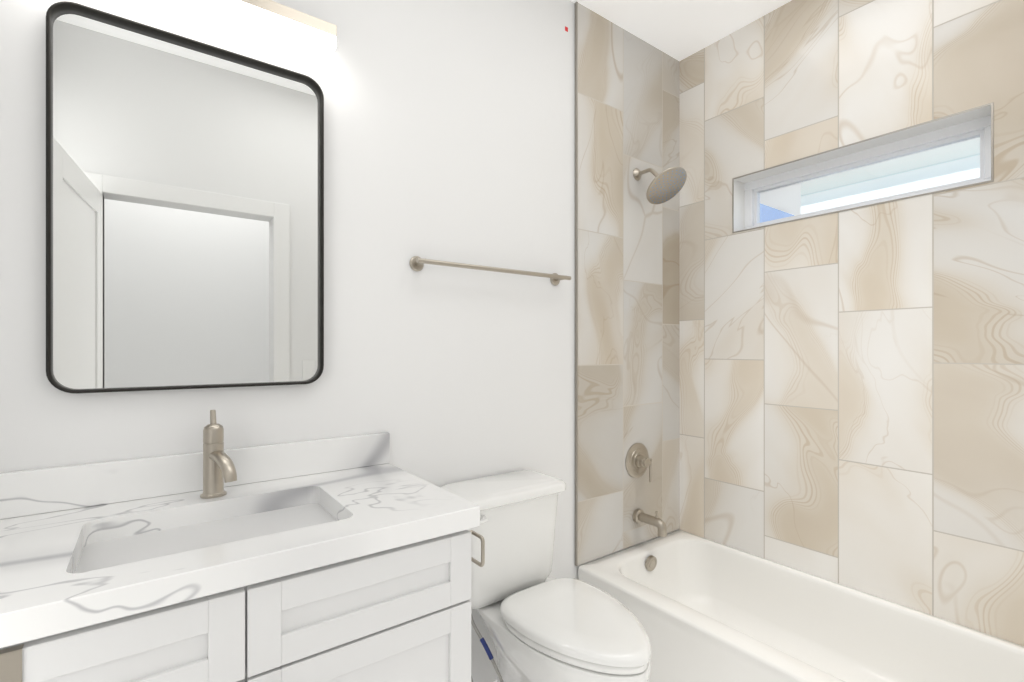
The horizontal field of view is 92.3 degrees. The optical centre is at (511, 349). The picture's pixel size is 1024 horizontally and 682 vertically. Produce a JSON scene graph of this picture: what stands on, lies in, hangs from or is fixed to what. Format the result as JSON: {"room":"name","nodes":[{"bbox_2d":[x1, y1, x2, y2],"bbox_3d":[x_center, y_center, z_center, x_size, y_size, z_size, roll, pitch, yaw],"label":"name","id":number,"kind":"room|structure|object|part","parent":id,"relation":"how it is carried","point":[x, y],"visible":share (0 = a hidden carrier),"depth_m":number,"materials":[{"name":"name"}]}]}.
{"room":"bathroom","nodes":[
{"label":"bathroom","id":0,"kind":"room"},
{"bbox_2d":[0,0,676,681],"bbox_3d":[-0.213,-0.118,1.907,3.063,2.857,0.120,0,0,-36],"label":"wall","id":1,"kind":"structure","parent":0,"point":[448,130],"depth_m":1.72,"materials":[{"name":"white paint"}]},
{"bbox_2d":[46,1,323,392],"bbox_3d":[-0.843,-0.361,1.344,0.628,0.935,0.036,0,0,-36],"label":"mirror","id":2,"kind":"object","parent":1,"relation":"attached to","point":[184,212],"visible":0.96,"depth_m":1.31,"materials":[{"name":"grey mirror"}]},
{"bbox_2d":[0,432,389,537],"bbox_3d":[-0.861,0.333,1.339,1.101,0.102,0.020,0,0,-36],"label":"backsplash","id":3,"kind":"structure","parent":1,"relation":"attached to","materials":[{"name":"stone"}]},
{"bbox_2d":[170,0,336,55],"bbox_3d":[-0.828,-0.985,1.323,0.676,0.142,0.087,0,0,-36],"label":"sconce","id":4,"kind":"object","parent":1,"relation":"attached to","point":[280,21],"visible":0.98,"depth_m":1.40,"materials":[{"name":"white glass"}]},
{"bbox_2d":[409,256,570,285],"bbox_3d":[-0.054,-0.302,1.904,0.707,0.054,0.074,0,0,-36],"label":"towel rail","id":5,"kind":"object","parent":1,"relation":"attached to","point":[416,263],"visible":1,"depth_m":1.81,"materials":[{"name":"silver metal"}]},
{"bbox_2d":[575,2,577,565],"bbox_3d":[0.286,-0.290,2.194,0.006,2.513,0.014,0,0,-36],"label":"trim","id":6,"kind":"structure","parent":1,"relation":"attached to","point":[576,283],"depth_m":2.19,"materials":[{"name":"silver metal"}]},
{"bbox_2d":[578,3,679,564],"bbox_3d":[0.592,-0.290,2.421,0.757,2.513,0.012,0,0,-36],"label":"tile","id":7,"kind":"structure","parent":1,"relation":"attached to","point":[628,272],"depth_m":2.38,"materials":[{"name":"tile"}]},
{"bbox_2d":[625,443,651,481],"bbox_3d":[0.638,0.557,2.406,0.172,0.186,0.066,0,0,-36],"label":"shower valve","id":8,"kind":"object","parent":7,"relation":"attached to","point":[638,461],"visible":1,"depth_m":2.40,"materials":[{"name":"silver metal"}]},
{"bbox_2d":[632,509,666,536],"bbox_3d":[0.669,0.824,2.364,0.068,0.102,0.171,0,0,-36],"label":"tub spout","id":9,"kind":"object","parent":7,"relation":"attached to","point":[639,516],"visible":1,"depth_m":2.34,"materials":[{"name":"silver metal"}]},
{"bbox_2d":[633,167,686,203],"bbox_3d":[0.694,-0.796,2.330,0.204,0.199,0.254,0,0,-36],"label":"shower head","id":10,"kind":"object","parent":7,"relation":"attached to","point":[666,185],"visible":1,"depth_m":2.29},
{"bbox_2d":[570,0,791,60],"bbox_3d":[0.477,-1.587,0.446,3.793,0.080,3.350,0,0,-36],"label":"ceiling","id":11,"kind":"structure","parent":0,"point":[679,30],"depth_m":2.29,"materials":[{"name":"white paint"}]},
{"bbox_2d":[678,0,1023,645],"bbox_3d":[1.472,-0.118,2.038,0.200,2.857,1.675,0,0,-36],"label":"wall","id":12,"kind":"structure","parent":0,"point":[851,398],"depth_m":1.96,"materials":[{"name":"tile"}]},
{"bbox_2d":[732,102,993,232],"bbox_3d":[1.418,-0.700,2.080,0.167,0.268,0.923,0,0,-36],"label":"window","id":13,"kind":"structure","parent":12,"relation":"in","point":[971,129],"depth_m":2.02,"materials":[{"name":"white plastic"}]},
{"bbox_3d":[0.477,1.340,0.446,3.793,0.060,3.350,0,0,-37],"label":"floor","id":14,"kind":"structure","parent":0,"visible":0},
{"bbox_2d":[0,432,479,681],"bbox_3d":[-0.685,0.796,1.102,1.101,1.028,0.609,0,0,-36],"label":"bathroom vanity","id":15,"kind":"object","parent":14,"relation":"on","point":[343,559],"visible":1,"depth_m":1.05,"materials":[{"name":"painted wood"},{"name":"quartz"},{"name":"brushed nickel"}]},
{"bbox_2d":[200,410,236,498],"bbox_3d":[-0.757,0.273,1.266,0.072,0.224,0.139,0,0,-36],"label":"faucet","id":16,"kind":"object","parent":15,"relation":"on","point":[219,469],"visible":1,"depth_m":1.27,"materials":[{"name":"silver metal"}]},
{"bbox_2d":[470,530,484,566],"bbox_3d":[-0.102,0.503,1.242,0.039,0.087,0.067,0,0,-36],"label":"paper holder","id":17,"kind":"object","parent":15,"relation":"attached to","point":[475,561],"visible":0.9,"depth_m":1.23,"materials":[{"name":"silver metal"}]},
{"bbox_2d":[440,470,650,681],"bbox_3d":[0.114,0.902,1.619,0.462,0.816,0.731,0,0,-36],"label":"toilet","id":18,"kind":"object","parent":14,"relation":"on","point":[541,625],"visible":0.81,"depth_m":1.64,"materials":[{"name":"white ceramic"}]},
{"bbox_3d":[-0.117,0.571,1.617,0.088,0.029,0.036,0,0,-36],"label":"lever","id":19,"kind":"part","parent":18,"relation":"part of","materials":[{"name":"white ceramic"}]},
{"bbox_3d":[-0.032,0.698,1.808,0.452,0.408,0.236,0,0,-36],"label":"tank","id":20,"kind":"part","parent":18,"relation":"part of","materials":[{"name":"white ceramic"}]},
{"bbox_3d":[0.155,1.104,1.640,0.368,0.412,0.707,0,0,-36],"label":"bowl","id":21,"kind":"part","parent":18,"relation":"part of","materials":[{"name":"white ceramic"}]},
{"bbox_3d":[0.211,0.868,1.563,0.372,0.058,0.526,0,0,-36],"label":"seat lid","id":22,"kind":"part","parent":18,"relation":"part of","materials":[{"name":"white plastic"}]},
{"bbox_2d":[578,530,1023,681],"bbox_3d":[1.055,1.139,1.796,0.754,0.343,1.540,0,0,-36],"label":"bathtub","id":23,"kind":"object","parent":14,"relation":"on","point":[701,609],"visible":0.98,"depth_m":1.92,"materials":[{"name":"white ceramic"}]},
{"label":"outside","id":24,"kind":"structure","parent":0,"visible":0},
{"bbox_2d":[801,138,979,213],"bbox_3d":[7.186,-0.175,2.394,3.600,3.070,9.300,0,0,-36],"label":"neighbor house","id":25,"kind":"structure","parent":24,"point":[967,162],"depth_m":4.42,"materials":[{"name":"white"}]},
{"bbox_2d":[760,137,979,214],"bbox_3d":[7.136,-1.800,2.419,4.650,0.180,10.400,0,0,-36],"label":"eave","id":26,"kind":"object","parent":25,"relation":"attached to","point":[779,195],"depth_m":5.54,"materials":[{"name":"white"}]}
]}

